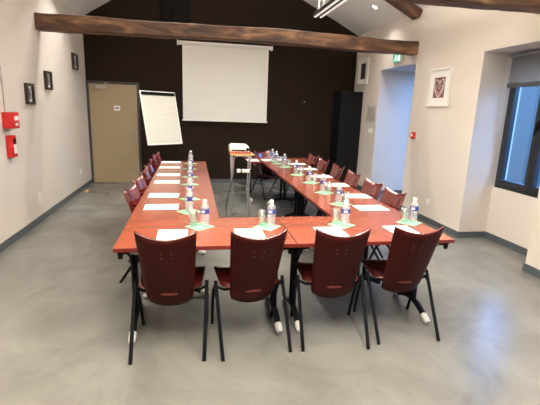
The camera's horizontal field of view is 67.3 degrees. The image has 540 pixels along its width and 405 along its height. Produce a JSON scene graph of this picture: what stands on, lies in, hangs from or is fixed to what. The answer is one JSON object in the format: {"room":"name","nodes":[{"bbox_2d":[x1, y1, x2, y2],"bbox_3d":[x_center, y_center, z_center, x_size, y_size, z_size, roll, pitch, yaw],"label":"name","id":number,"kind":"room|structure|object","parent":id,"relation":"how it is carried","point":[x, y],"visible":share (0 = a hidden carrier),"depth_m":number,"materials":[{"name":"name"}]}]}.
{"room":"conference room","nodes":[
{"label":"conference room","id":0,"kind":"room"},
{"bbox_2d":[0,0,91,243],"bbox_3d":[-2.844,-0.891,3.246,0.200,3.350,10.655,0,13,-11],"label":"wall","id":1,"kind":"structure","parent":0,"point":[52,137],"depth_m":5.61,"materials":[{"name":"beige paint"}]},
{"bbox_2d":[0,64,19,128],"bbox_3d":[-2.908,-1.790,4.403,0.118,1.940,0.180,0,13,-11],"label":"alarm box","id":2,"kind":"object","parent":1,"relation":"attached to","point":[10,120],"visible":1,"depth_m":4.52,"materials":[{"name":"red"}]},
{"bbox_2d":[5,135,17,157],"bbox_3d":[-2.973,-0.647,4.671,0.074,0.250,0.120,0,13,-11],"label":"box","id":3,"kind":"object","parent":1,"relation":"attached to","point":[11,144],"visible":1,"depth_m":4.63,"materials":[{"name":"red plastic"}]},
{"bbox_2d":[24,83,35,104],"bbox_3d":[-3.103,-1.404,5.241,0.042,0.265,0.244,0,13,-11],"label":"picture frame","id":4,"kind":"object","parent":1,"relation":"attached to","point":[29,90],"visible":1,"depth_m":5.24,"materials":[{"name":"brown"}]},
{"bbox_2d":[39,192,41,202],"bbox_3d":[-3.180,-0.072,5.624,0.015,0.140,0.090,0,13,-11],"label":"wall socket","id":5,"kind":"object","parent":1,"relation":"attached to","point":[40,193],"visible":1,"depth_m":5.61,"materials":[{"name":"white plastic"}]},
{"bbox_2d":[0,179,92,252],"bbox_3d":[-2.779,0.720,3.534,0.012,0.088,10.455,0,13,-11],"label":"baseboard","id":6,"kind":"structure","parent":1,"relation":"attached to","point":[27,228],"depth_m":5.56,"materials":[{"name":"grey stone"}]},
{"bbox_2d":[43,70,52,89],"bbox_3d":[-3.235,-1.780,5.921,0.042,0.260,0.252,0,13,-11],"label":"picture frame","id":7,"kind":"object","parent":1,"relation":"attached to","point":[48,80],"visible":1,"depth_m":5.90,"materials":[{"name":"brown"}]},
{"bbox_2d":[71,53,78,69],"bbox_3d":[-3.497,-2.526,7.273,0.042,0.275,0.286,0,13,-11],"label":"picture frame","id":8,"kind":"object","parent":1,"relation":"attached to","point":[74,57],"visible":1,"depth_m":7.23,"materials":[{"name":"brown"}]},
{"bbox_2d":[34,12,418,55],"bbox_3d":[-0.407,-2.502,6.076,5.665,0.241,0.239,0,13,-11],"label":"ceiling beam","id":9,"kind":"structure","parent":1,"relation":"attached to","point":[44,22],"depth_m":5.94,"materials":[{"name":"brown wood"}]},
{"bbox_2d":[391,0,539,13],"bbox_3d":[0.114,-1.897,3.351,5.665,0.265,0.238,0,13,-11],"label":"ceiling beam","id":10,"kind":"structure","parent":1,"relation":"attached to","point":[526,6],"depth_m":3.69,"materials":[{"name":"brown wood"}]},
{"bbox_2d":[83,0,357,182],"bbox_3d":[-0.895,-2.793,8.633,5.665,4.788,0.200,0,13,-11],"label":"wall","id":11,"kind":"structure","parent":0,"point":[294,128],"depth_m":8.69,"materials":[{"name":"black paint"}]},
{"bbox_2d":[85,80,141,182],"bbox_3d":[-3.198,-1.416,8.346,1.016,2.070,0.127,0,13,-11],"label":"door","id":12,"kind":"structure","parent":11,"relation":"in","point":[113,107],"depth_m":8.38,"materials":[{"name":"beige wood"}]},
{"bbox_2d":[160,0,175,21],"bbox_3d":[-2.014,-3.980,8.008,0.285,1.300,0.050,0,13,-11],"label":"wall panel","id":13,"kind":"object","parent":11,"relation":"attached to","point":[168,8],"visible":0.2,"depth_m":8.03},
{"bbox_2d":[176,0,190,22],"bbox_3d":[-1.720,-3.982,8.064,0.295,1.300,0.050,0,13,-11],"label":"wall panel","id":14,"kind":"object","parent":11,"relation":"attached to","point":[183,7],"visible":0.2,"depth_m":8.08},
{"bbox_2d":[177,40,272,122],"bbox_3d":[-0.940,-2.506,8.528,1.960,1.587,0.110,0,13,-11],"label":"projection screen","id":15,"kind":"object","parent":11,"relation":"attached to","point":[223,82],"visible":1,"depth_m":8.51,"materials":[{"name":"white fabric"}]},
{"bbox_2d":[210,179,283,182],"bbox_3d":[-0.462,-0.483,9.151,4.653,0.088,0.012,0,13,-11],"label":"baseboard","id":16,"kind":"structure","parent":11,"relation":"attached to","point":[211,180],"depth_m":9.11,"materials":[{"name":"grey stone"}]},
{"bbox_2d":[62,0,429,35],"bbox_3d":[0.342,-3.135,3.221,6.482,2.017,10.855,0,13,-11],"label":"ceiling","id":17,"kind":"structure","parent":0,"point":[358,16],"depth_m":7.64,"materials":[{"name":"white paint"}]},
{"bbox_2d":[313,0,346,17],"bbox_3d":[0.706,-2.858,4.216,0.120,1.527,1.100,0,13,-11],"label":"light","id":18,"kind":"object","parent":17,"relation":"hanging from","point":[331,5],"visible":1,"depth_m":4.48,"materials":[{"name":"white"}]},
{"bbox_2d":[314,0,338,16],"bbox_3d":[0.644,-2.118,4.379,0.024,0.009,1.090,0,13,-11],"label":"diffuser","id":19,"kind":"object","parent":18,"relation":"attached to","point":[332,2],"depth_m":4.48,"materials":[{"name":"white"}]},
{"bbox_2d":[384,0,422,19],"bbox_3d":[0.838,-3.744,6.039,3.246,1.657,0.200,0,13,-11],"label":"beam","id":20,"kind":"structure","parent":17,"relation":"attached to","point":[411,10],"depth_m":6.39,"materials":[{"name":"brown wood"}]},
{"bbox_2d":[0,183,539,404],"bbox_3d":[0.307,0.790,4.141,6.702,0.100,10.855,0,13,-11],"label":"floor","id":21,"kind":"structure","parent":0,"point":[65,310],"depth_m":3.03,"materials":[{"name":"concrete"}]},
{"bbox_2d":[119,183,140,282],"bbox_3d":[-1.126,0.283,3.945,0.554,0.888,0.516,2,13,-1],"label":"chair","id":22,"kind":"object","parent":21,"relation":"on","point":[132,195],"visible":0.17,"depth_m":3.91,"materials":[{"name":"red plastic"},{"name":"dark satin metal"}]},
{"bbox_2d":[128,174,147,261],"bbox_3d":[-1.217,0.163,4.454,0.554,0.888,0.516,2,13,-1],"label":"chair","id":23,"kind":"object","parent":21,"relation":"on","point":[141,182],"visible":0.09,"depth_m":4.47,"materials":[{"name":"red plastic"},{"name":"dark satin metal"}]},
{"bbox_2d":[139,167,151,185],"bbox_3d":[-1.329,0.027,5.028,0.554,0.888,0.516,2,13,-2],"label":"chair","id":24,"kind":"object","parent":21,"relation":"on","point":[146,172],"visible":0.05,"depth_m":5.05,"materials":[{"name":"red wood"}]},
{"bbox_2d":[144,161,154,177],"bbox_3d":[-1.441,-0.099,5.562,0.554,0.888,0.516,1,13,-3],"label":"chair","id":25,"kind":"object","parent":21,"relation":"on","point":[149,165],"visible":0.08,"depth_m":5.59,"materials":[{"name":"red wood"}]},
{"bbox_2d":[149,155,158,171],"bbox_3d":[-1.568,-0.255,6.222,0.554,0.888,0.516,1,13,-3],"label":"chair","id":26,"kind":"object","parent":21,"relation":"on","point":[154,160],"visible":0.08,"depth_m":6.24,"materials":[{"name":"red wood"}]},
{"bbox_2d":[152,152,161,164],"bbox_3d":[-1.666,-0.377,6.738,0.554,0.888,0.516,2,13,-1],"label":"chair","id":27,"kind":"object","parent":21,"relation":"on","point":[158,156],"visible":0.06,"depth_m":6.78,"materials":[{"name":"red wood"}]},
{"bbox_2d":[139,90,182,160],"bbox_3d":[-2.143,-1.137,7.717,0.746,1.888,0.756,13,17,39],"label":"flip chart","id":28,"kind":"object","parent":21,"relation":"on","point":[159,109],"visible":0.88,"depth_m":7.48,"materials":[{"name":"white paper"}]},
{"bbox_2d":[149,143,181,144],"bbox_3d":[-1.926,-1.085,7.535,0.020,0.014,0.716,-4,6,42],"label":"tray","id":29,"kind":"object","parent":28,"relation":"on","point":[149,143],"depth_m":7.47,"materials":[{"name":"white plastic"}]},
{"bbox_2d":[128,231,208,364],"bbox_3d":[-0.685,0.560,2.804,0.516,0.888,0.554,0,13,-7],"label":"chair","id":30,"kind":"object","parent":21,"relation":"on","point":[170,276],"visible":1,"depth_m":2.64,"materials":[{"name":"red plastic"},{"name":"dark satin metal"}]},
{"bbox_2d":[130,189,218,298],"bbox_3d":[-0.899,0.353,3.976,0.714,0.741,1.203,0,13,-11],"label":"folding table","id":31,"kind":"object","parent":21,"relation":"on","point":[139,213],"visible":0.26,"depth_m":3.79,"materials":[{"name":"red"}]},
{"bbox_2d":[143,204,178,209],"bbox_3d":[-0.980,0.039,3.667,0.299,0.002,0.211,0,13,-11],"label":"paper sheet","id":32,"kind":"object","parent":31,"relation":"on","point":[147,206],"visible":1,"depth_m":3.66,"materials":[{"name":"white paper"}]},
{"bbox_2d":[147,193,178,197],"bbox_3d":[-1.084,-0.074,4.143,0.299,0.002,0.211,0,13,-10],"label":"paper sheet","id":33,"kind":"object","parent":31,"relation":"on","point":[151,195],"visible":1,"depth_m":4.13,"materials":[{"name":"white paper"}]},
{"bbox_2d":[176,208,199,214],"bbox_3d":[-0.707,0.078,3.541,0.162,0.003,0.162,13,17,39],"label":"paper napkin","id":34,"kind":"object","parent":31,"relation":"on","point":[187,210],"visible":0.71,"depth_m":3.52,"materials":[{"name":"green paper"}]},
{"bbox_2d":[185,188,193,212],"bbox_3d":[-0.695,-0.020,3.500,0.072,0.206,0.071,-2,14,-19],"label":"water bottle","id":35,"kind":"object","parent":34,"relation":"on","point":[187,198],"visible":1,"depth_m":3.48,"materials":[{"name":"clear plastic"}]},
{"bbox_3d":[-0.799,-0.035,4.019,0.162,0.003,0.162,-10,18,-42],"label":"paper napkin","id":36,"kind":"object","parent":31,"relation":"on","visible":0},
{"bbox_2d":[186,178,193,195],"bbox_3d":[-0.786,-0.133,3.978,0.071,0.206,0.072,4,13,8],"label":"water bottle","id":37,"kind":"object","parent":36,"relation":"on","point":[189,179],"visible":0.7,"depth_m":3.95,"materials":[{"name":"clear plastic"}]},
{"bbox_2d":[146,172,211,188],"bbox_3d":[-1.120,0.080,5.132,0.714,0.741,1.203,0,13,-11],"label":"folding table","id":38,"kind":"object","parent":21,"relation":"on","point":[203,179],"visible":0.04,"depth_m":4.94,"materials":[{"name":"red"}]},
{"bbox_2d":[154,180,179,182],"bbox_3d":[-1.240,-0.250,4.887,0.299,0.002,0.211,-1,13,-11],"label":"paper sheet","id":39,"kind":"object","parent":38,"relation":"on","point":[155,181],"visible":1,"depth_m":4.90,"materials":[{"name":"white paper"}]},
{"bbox_2d":[156,173,179,175],"bbox_3d":[-1.352,-0.372,5.401,0.299,0.002,0.211,0,13,-11],"label":"paper sheet","id":40,"kind":"object","parent":38,"relation":"on","point":[158,174],"visible":1,"depth_m":5.40,"materials":[{"name":"white paper"}]},
{"bbox_3d":[-0.944,-0.214,4.775,0.162,0.003,0.162,12,16,38],"label":"paper napkin","id":41,"kind":"object","parent":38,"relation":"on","visible":0},
{"bbox_2d":[187,167,192,184],"bbox_3d":[-0.931,-0.311,4.734,0.071,0.206,0.072,-5,15,-28],"label":"water bottle","id":42,"kind":"object","parent":41,"relation":"on","point":[188,174],"visible":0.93,"depth_m":4.71,"materials":[{"name":"clear plastic"}]},
{"bbox_2d":[156,161,207,172],"bbox_3d":[-1.342,-0.193,6.288,0.714,0.741,1.203,0,13,-11],"label":"folding table","id":43,"kind":"object","parent":21,"relation":"on","point":[201,167],"visible":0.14,"depth_m":6.12,"materials":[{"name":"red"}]},
{"bbox_2d":[160,166,180,168],"bbox_3d":[-1.487,-0.523,6.040,0.299,0.002,0.211,-1,13,-11],"label":"paper sheet","id":44,"kind":"object","parent":43,"relation":"on","point":[174,167],"visible":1,"depth_m":6.05,"materials":[{"name":"white paper"}]},
{"bbox_2d":[162,161,180,162],"bbox_3d":[-1.608,-0.656,6.602,0.299,0.002,0.211,0,13,-11],"label":"paper sheet","id":45,"kind":"object","parent":43,"relation":"on","point":[162,161],"visible":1,"depth_m":6.62,"materials":[{"name":"white paper"}]},
{"bbox_2d":[113,217,296,343],"bbox_3d":[-0.482,0.569,3.099,1.203,0.741,0.714,0,13,-11],"label":"folding table","id":46,"kind":"object","parent":21,"relation":"on","point":[218,237],"visible":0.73,"depth_m":3.01,"materials":[{"name":"red wood"}]},
{"bbox_2d":[156,229,187,239],"bbox_3d":[-0.689,0.235,2.862,0.211,0.002,0.299,0,13,-11],"label":"paper sheet","id":47,"kind":"object","parent":46,"relation":"on","point":[172,234],"visible":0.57,"depth_m":2.89,"materials":[{"name":"white paper"}]},
{"bbox_2d":[185,222,214,230],"bbox_3d":[-0.538,0.183,3.107,0.162,0.003,0.162,13,17,38],"label":"paper napkin","id":48,"kind":"object","parent":46,"relation":"on","point":[198,227],"visible":1,"depth_m":3.09,"materials":[{"name":"green paper"}]},
{"bbox_2d":[189,209,197,225],"bbox_3d":[-0.588,0.118,3.103,0.068,0.122,0.067,0,13,-11],"label":"drinking glass","id":49,"kind":"object","parent":48,"relation":"on","point":[196,211],"visible":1,"depth_m":3.09,"materials":[{"name":"clear glass"}]},
{"bbox_2d":[200,199,209,226],"bbox_3d":[-0.496,0.079,3.101,0.072,0.206,0.071,5,13,13],"label":"water bottle","id":50,"kind":"object","parent":48,"relation":"on","point":[202,210],"visible":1,"depth_m":3.08,"materials":[{"name":"clear plastic"}]},
{"bbox_2d":[234,228,265,238],"bbox_3d":[-0.146,0.233,2.955,0.211,0.002,0.299,0,13,-10],"label":"paper sheet","id":51,"kind":"object","parent":46,"relation":"on","point":[257,233],"visible":0.57,"depth_m":2.99,"materials":[{"name":"white paper"}]},
{"bbox_2d":[253,223,280,230],"bbox_3d":[-0.024,0.189,3.165,0.162,0.003,0.162,10,15,29],"label":"paper napkin","id":52,"kind":"object","parent":46,"relation":"on","point":[261,226],"visible":1,"depth_m":3.15,"materials":[{"name":"green paper"}]},
{"bbox_2d":[258,209,265,225],"bbox_3d":[-0.064,0.119,3.183,0.068,0.122,0.067,0,13,-11],"label":"drinking glass","id":53,"kind":"object","parent":52,"relation":"on","point":[258,209],"visible":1,"depth_m":3.17,"materials":[{"name":"clear glass"}]},
{"bbox_2d":[267,200,275,226],"bbox_3d":[0.010,0.082,3.168,0.071,0.206,0.072,-3,14,-20],"label":"water bottle","id":54,"kind":"object","parent":52,"relation":"on","point":[269,210],"visible":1,"depth_m":3.14,"materials":[{"name":"clear plastic"}]},
{"bbox_2d":[226,152,254,217],"bbox_3d":[-0.433,-0.205,5.868,0.382,1.017,0.282,0,13,-11],"label":"stand","id":55,"kind":"object","parent":21,"relation":"on","point":[231,154],"visible":0.88,"depth_m":5.83,"materials":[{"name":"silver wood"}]},
{"bbox_2d":[225,169,251,216],"bbox_3d":[-0.482,-0.147,5.944,0.367,0.754,0.489,0,13,-11],"label":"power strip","id":56,"kind":"object","parent":55,"relation":"attached to","point":[241,171],"visible":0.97,"depth_m":5.67,"materials":[{"name":"white plastic"}]},
{"bbox_2d":[228,143,250,153],"bbox_3d":[-0.430,-0.768,5.751,0.300,0.126,0.230,0,13,-11],"label":"projector","id":57,"kind":"object","parent":55,"relation":"on","point":[234,148],"visible":1,"depth_m":5.67,"materials":[{"name":"white plastic"}]},
{"bbox_2d":[229,151,250,153],"bbox_3d":[-0.430,-0.719,5.763,0.295,0.024,0.230,0,13,-11],"label":"tray","id":58,"kind":"object","parent":55,"relation":"on","point":[233,152],"depth_m":5.66,"materials":[{"name":"brown wood"}]},
{"bbox_2d":[211,229,291,361],"bbox_3d":[-0.140,0.559,2.897,0.516,0.888,0.554,-2,13,-16],"label":"chair","id":59,"kind":"object","parent":21,"relation":"on","point":[251,276],"visible":0.99,"depth_m":2.73,"materials":[{"name":"red wood"}]},
{"bbox_2d":[251,150,283,199],"bbox_3d":[-0.032,-0.536,7.691,0.516,0.888,0.554,-7,16,-36],"label":"chair","id":60,"kind":"object","parent":21,"relation":"on","point":[265,173],"visible":0.75,"depth_m":7.75,"materials":[{"name":"red wood"}]},
{"bbox_2d":[244,157,314,201],"bbox_3d":[0.144,-0.424,7.531,1.203,0.741,0.714,0,13,-11],"label":"folding table","id":61,"kind":"object","parent":21,"relation":"on","point":[300,160],"visible":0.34,"depth_m":7.37,"materials":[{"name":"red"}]},
{"bbox_2d":[263,162,321,216],"bbox_3d":[0.326,-0.205,6.604,0.714,0.741,1.203,0,13,-11],"label":"folding table","id":62,"kind":"object","parent":21,"relation":"on","point":[275,168],"visible":0.59,"depth_m":6.35,"materials":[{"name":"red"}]},
{"bbox_2d":[288,163,305,164],"bbox_3d":[0.455,-0.662,6.955,0.299,0.002,0.211,0,13,-11],"label":"paper sheet","id":63,"kind":"object","parent":62,"relation":"on","point":[288,163],"visible":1,"depth_m":6.91,"materials":[{"name":"white paper"}]},
{"bbox_2d":[297,168,316,169],"bbox_3d":[0.583,-0.529,6.394,0.299,0.002,0.211,-1,13,-12],"label":"paper sheet","id":64,"kind":"object","parent":62,"relation":"on","point":[297,168],"visible":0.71,"depth_m":6.38,"materials":[{"name":"white paper"}]},
{"bbox_2d":[286,153,318,204],"bbox_3d":[0.576,-0.441,7.372,0.554,0.888,0.516,-3,14,-20],"label":"chair","id":65,"kind":"object","parent":21,"relation":"on","point":[311,157],"visible":0.12,"depth_m":7.44,"materials":[{"name":"red plywood"},{"name":"dark satin metal"}]},
{"bbox_2d":[291,157,328,207],"bbox_3d":[0.675,-0.294,6.747,0.554,0.888,0.516,-2,14,-18],"label":"chair","id":66,"kind":"object","parent":21,"relation":"on","point":[321,166],"visible":0.21,"depth_m":6.81,"materials":[{"name":"red wood"}]},
{"bbox_2d":[277,173,353,216],"bbox_3d":[0.547,0.068,5.448,0.714,0.741,1.203,0,13,-11],"label":"folding table","id":67,"kind":"object","parent":21,"relation":"on","point":[295,182],"visible":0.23,"depth_m":5.37,"materials":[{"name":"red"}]},
{"bbox_2d":[309,175,332,177],"bbox_3d":[0.713,-0.368,5.715,0.299,0.002,0.211,0,13,-11],"label":"paper sheet","id":68,"kind":"object","parent":67,"relation":"on","point":[314,176],"visible":0.86,"depth_m":5.69,"materials":[{"name":"white paper"}]},
{"bbox_2d":[324,183,348,185],"bbox_3d":[0.830,-0.224,5.103,0.299,0.002,0.211,0,13,-10],"label":"paper sheet","id":69,"kind":"object","parent":67,"relation":"on","point":[329,184],"visible":0.71,"depth_m":5.10,"materials":[{"name":"white paper"}]},
{"bbox_3d":[0.516,-0.254,5.181,0.162,0.003,0.162,12,16,37],"label":"paper napkin","id":70,"kind":"object","parent":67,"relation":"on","visible":0},
{"bbox_2d":[306,166,311,182],"bbox_3d":[0.498,-0.357,5.163,0.072,0.206,0.071,-4,14,-24],"label":"water bottle","id":71,"kind":"object","parent":70,"relation":"on","point":[307,172],"visible":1,"depth_m":5.14,"materials":[{"name":"clear plastic"}]},
{"bbox_2d":[304,163,344,214],"bbox_3d":[0.793,-0.124,6.026,0.554,0.888,0.516,-2,13,-16],"label":"chair","id":72,"kind":"object","parent":21,"relation":"on","point":[336,171],"visible":0.14,"depth_m":6.08,"materials":[{"name":"red plywood"},{"name":"dark satin metal"}]},
{"bbox_2d":[290,228,370,351],"bbox_3d":[0.452,0.555,3.009,0.516,0.888,0.554,1,13,-6],"label":"chair","id":73,"kind":"object","parent":21,"relation":"on","point":[333,271],"visible":1,"depth_m":2.85,"materials":[{"name":"red plywood"},{"name":"dark satin metal"}]},
{"bbox_2d":[316,169,361,215],"bbox_3d":[0.892,0.023,5.401,0.554,0.888,0.516,-2,13,-15],"label":"chair","id":74,"kind":"object","parent":21,"relation":"on","point":[351,179],"visible":0.16,"depth_m":5.45,"materials":[{"name":"red plywood"},{"name":"dark satin metal"}]},
{"bbox_2d":[328,91,362,182],"bbox_3d":[1.668,-1.398,9.041,0.490,2.070,0.520,0,13,-11],"label":"tall cabinet","id":75,"kind":"object","parent":21,"relation":"on","point":[347,105],"visible":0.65,"depth_m":8.80,"materials":[{"name":"black"}]},
{"bbox_2d":[297,189,404,285],"bbox_3d":[0.768,0.341,4.293,0.714,0.741,1.203,0,13,-11],"label":"folding table","id":76,"kind":"object","parent":21,"relation":"on","point":[321,201],"visible":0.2,"depth_m":4.08,"materials":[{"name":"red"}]},
{"bbox_2d":[314,191,332,194],"bbox_3d":[0.612,-0.111,4.575,0.162,0.003,0.162,12,16,38],"label":"paper napkin","id":77,"kind":"object","parent":76,"relation":"on","point":[322,192],"visible":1,"depth_m":4.56,"materials":[{"name":"green paper"}]},
{"bbox_2d":[319,174,325,192],"bbox_3d":[0.594,-0.215,4.557,0.071,0.206,0.072,2,13,-1],"label":"water bottle","id":78,"kind":"object","parent":77,"relation":"on","point":[321,181],"visible":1,"depth_m":4.53,"materials":[{"name":"clear plastic"}]},
{"bbox_2d":[326,182,332,192],"bbox_3d":[0.667,-0.168,4.551,0.068,0.122,0.067,0,13,-11],"label":"drinking glass","id":79,"kind":"object","parent":77,"relation":"on","point":[327,182],"visible":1,"depth_m":4.54,"materials":[{"name":"clear glass"}]},
{"bbox_2d":[330,202,351,206],"bbox_3d":[0.700,0.015,4.036,0.162,0.003,0.162,13,17,40],"label":"paper napkin","id":80,"kind":"object","parent":76,"relation":"on","point":[334,203],"visible":1,"depth_m":4.02,"materials":[{"name":"green paper"}]},
{"bbox_2d":[335,183,342,202],"bbox_3d":[0.682,-0.088,4.018,0.072,0.206,0.071,5,13,12],"label":"water bottle","id":81,"kind":"object","parent":80,"relation":"on","point":[339,184],"visible":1,"depth_m":3.99,"materials":[{"name":"clear plastic"}]},
{"bbox_2d":[343,192,349,204],"bbox_3d":[0.755,-0.041,4.013,0.068,0.122,0.067,0,13,-11],"label":"drinking glass","id":82,"kind":"object","parent":80,"relation":"on","point":[343,192],"visible":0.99,"depth_m":4.00,"materials":[{"name":"clear glass"}]},
{"bbox_2d":[340,194,371,197],"bbox_3d":[0.943,-0.072,4.460,0.299,0.002,0.211,0,13,-10],"label":"paper sheet","id":83,"kind":"object","parent":76,"relation":"on","point":[346,195],"visible":0.89,"depth_m":4.45,"materials":[{"name":"white paper"}]},
{"bbox_2d":[352,205,388,210],"bbox_3d":[0.974,0.051,3.925,0.299,0.002,0.211,-1,13,-11],"label":"paper sheet","id":84,"kind":"object","parent":76,"relation":"on","point":[360,207],"visible":1,"depth_m":3.92,"materials":[{"name":"white paper"}]},
{"bbox_2d":[277,215,454,332],"bbox_3d":[0.705,0.560,3.325,1.203,0.741,0.714,0,13,-11],"label":"folding table","id":85,"kind":"object","parent":21,"relation":"on","point":[301,229],"visible":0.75,"depth_m":3.23,"materials":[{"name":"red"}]},
{"bbox_2d":[313,227,348,236],"bbox_3d":[0.468,0.229,3.071,0.211,0.002,0.299,0,13,-10],"label":"paper sheet","id":86,"kind":"object","parent":85,"relation":"on","point":[336,231],"visible":0.57,"depth_m":3.12,"materials":[{"name":"white paper"}]},
{"bbox_2d":[328,221,354,228],"bbox_3d":[0.581,0.180,3.300,0.162,0.003,0.162,-10,18,-43],"label":"paper napkin","id":87,"kind":"object","parent":85,"relation":"on","point":[335,224],"visible":1,"depth_m":3.29,"materials":[{"name":"green paper"}]},
{"bbox_2d":[331,208,339,223],"bbox_3d":[0.537,0.110,3.317,0.068,0.122,0.067,0,13,-11],"label":"drinking glass","id":88,"kind":"object","parent":87,"relation":"on","point":[332,222],"visible":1,"depth_m":3.30,"materials":[{"name":"clear glass"}]},
{"bbox_2d":[340,200,349,225],"bbox_3d":[0.608,0.083,3.261,0.071,0.206,0.072,-4,14,-26],"label":"water bottle","id":89,"kind":"object","parent":87,"relation":"on","point":[343,210],"visible":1,"depth_m":3.24,"materials":[{"name":"clear plastic"}]},
{"bbox_2d":[382,225,419,233],"bbox_3d":[1.042,0.225,3.180,0.211,0.002,0.299,-1,13,-11],"label":"paper sheet","id":90,"kind":"object","parent":85,"relation":"on","point":[404,227],"visible":0.5,"depth_m":3.25,"materials":[{"name":"white paper"}]},
{"bbox_2d":[397,219,420,225],"bbox_3d":[1.180,0.169,3.443,0.162,0.003,0.162,14,18,42],"label":"paper napkin","id":91,"kind":"object","parent":85,"relation":"on","point":[410,222],"visible":0.93,"depth_m":3.43,"materials":[{"name":"green paper"}]},
{"bbox_2d":[400,207,409,222],"bbox_3d":[1.144,0.104,3.442,0.068,0.122,0.067,0,13,-11],"label":"drinking glass","id":92,"kind":"object","parent":91,"relation":"on","point":[402,208],"visible":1,"depth_m":3.43,"materials":[{"name":"clear glass"}]},
{"bbox_2d":[409,198,418,221],"bbox_3d":[1.224,0.062,3.448,0.072,0.206,0.071,-6,15,-30],"label":"water bottle","id":93,"kind":"object","parent":91,"relation":"on","point":[412,207],"visible":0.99,"depth_m":3.42,"materials":[{"name":"clear plastic"}]},
{"bbox_2d":[360,177,383,257],"bbox_3d":[0.996,0.174,4.755,0.554,0.888,0.516,-3,14,-19],"label":"chair","id":94,"kind":"object","parent":21,"relation":"on","point":[372,189],"visible":0.13,"depth_m":4.79,"materials":[{"name":"red plywood"},{"name":"dark satin metal"}]},
{"bbox_2d":[368,186,406,259],"bbox_3d":[1.077,0.299,4.226,0.554,0.888,0.516,-2,14,-17],"label":"chair","id":95,"kind":"object","parent":21,"relation":"on","point":[390,198],"visible":0.22,"depth_m":4.25,"materials":[{"name":"red plywood"},{"name":"dark satin metal"}]},
{"bbox_2d":[353,226,444,344],"bbox_3d":[0.997,0.545,3.138,0.516,0.888,0.554,0,13,-9],"label":"chair","id":96,"kind":"object","parent":21,"relation":"on","point":[410,254],"visible":0.98,"depth_m":2.98,"materials":[{"name":"red plywood"},{"name":"dark satin metal"}]},
{"bbox_2d":[354,5,539,269],"bbox_3d":[3.232,-0.944,4.397,0.837,3.370,10.655,0,13,-11],"label":"wall","id":97,"kind":"structure","parent":0,"point":[451,162],"depth_m":5.67,"materials":[{"name":"beige paint"}]},
{"bbox_2d":[357,57,369,84],"bbox_3d":[1.978,-2.780,8.606,0.030,0.540,0.520,0,13,-11],"label":"framed print","id":98,"kind":"object","parent":97,"relation":"attached to","point":[363,66],"visible":1,"depth_m":8.59,"materials":[{"name":"white"}]},
{"bbox_2d":[367,106,376,121],"bbox_3d":[2.060,-1.800,8.237,0.020,0.300,0.380,0,13,-11],"label":"notice board","id":99,"kind":"object","parent":97,"relation":"attached to","point":[371,112],"visible":1,"depth_m":8.21,"materials":[{"name":"beige paper"}]},
{"bbox_2d":[393,54,403,63],"bbox_3d":[2.251,-2.544,7.126,0.050,0.170,0.300,0,13,-11],"label":"exit sign","id":100,"kind":"object","parent":97,"relation":"attached to","point":[396,58],"visible":0.73,"depth_m":7.10,"materials":[{"name":"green plastic"}]},
{"bbox_2d":[410,132,415,138],"bbox_3d":[2.349,-1.106,6.669,0.048,0.100,0.100,0,13,-11],"label":"fire alarm","id":101,"kind":"object","parent":97,"relation":"attached to","point":[412,134],"visible":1,"depth_m":6.64,"materials":[{"name":"red plastic"}]},
{"bbox_2d":[426,66,453,106],"bbox_3d":[2.488,-1.689,5.962,0.030,0.550,0.540,0,13,-11],"label":"framed print","id":102,"kind":"object","parent":97,"relation":"attached to","point":[440,79],"visible":1,"depth_m":5.93,"materials":[{"name":"white painted wood"},{"name":"paper"},{"name":"glass"}]},
{"bbox_2d":[356,184,539,278],"bbox_3d":[3.152,0.679,4.654,0.779,0.088,10.467,0,13,-11],"label":"baseboard","id":103,"kind":"structure","parent":97,"relation":"attached to","point":[527,268],"depth_m":5.60,"materials":[{"name":"grey stone"}]},
{"bbox_2d":[494,82,539,197],"bbox_3d":[3.168,-0.910,4.752,0.136,1.698,1.139,0,13,-11],"label":"window","id":104,"kind":"structure","parent":97,"relation":"in","point":[529,188],"depth_m":5.11,"materials":[{"name":"black"}]},
{"bbox_2d":[497,50,539,131],"bbox_3d":[3.120,-1.265,4.675,0.084,0.957,1.114,0,13,-11],"label":"window blind","id":105,"kind":"object","parent":104,"relation":"attached to","point":[525,67],"visible":1,"depth_m":4.91,"materials":[{"name":"grey fabric"}]},
{"label":"outside","id":106,"kind":"structure","parent":0,"visible":0},
{"bbox_3d":[15.919,0.731,8.448,25.580,0.200,40.000,0,13,-11],"label":"ground","id":107,"kind":"structure","parent":106,"visible":0},
{"bbox_2d":[506,81,539,187],"bbox_3d":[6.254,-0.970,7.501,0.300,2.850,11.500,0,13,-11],"label":"window pane","id":108,"kind":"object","parent":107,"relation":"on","point":[529,97],"depth_m":9.23,"materials":[{"name":"glass"}]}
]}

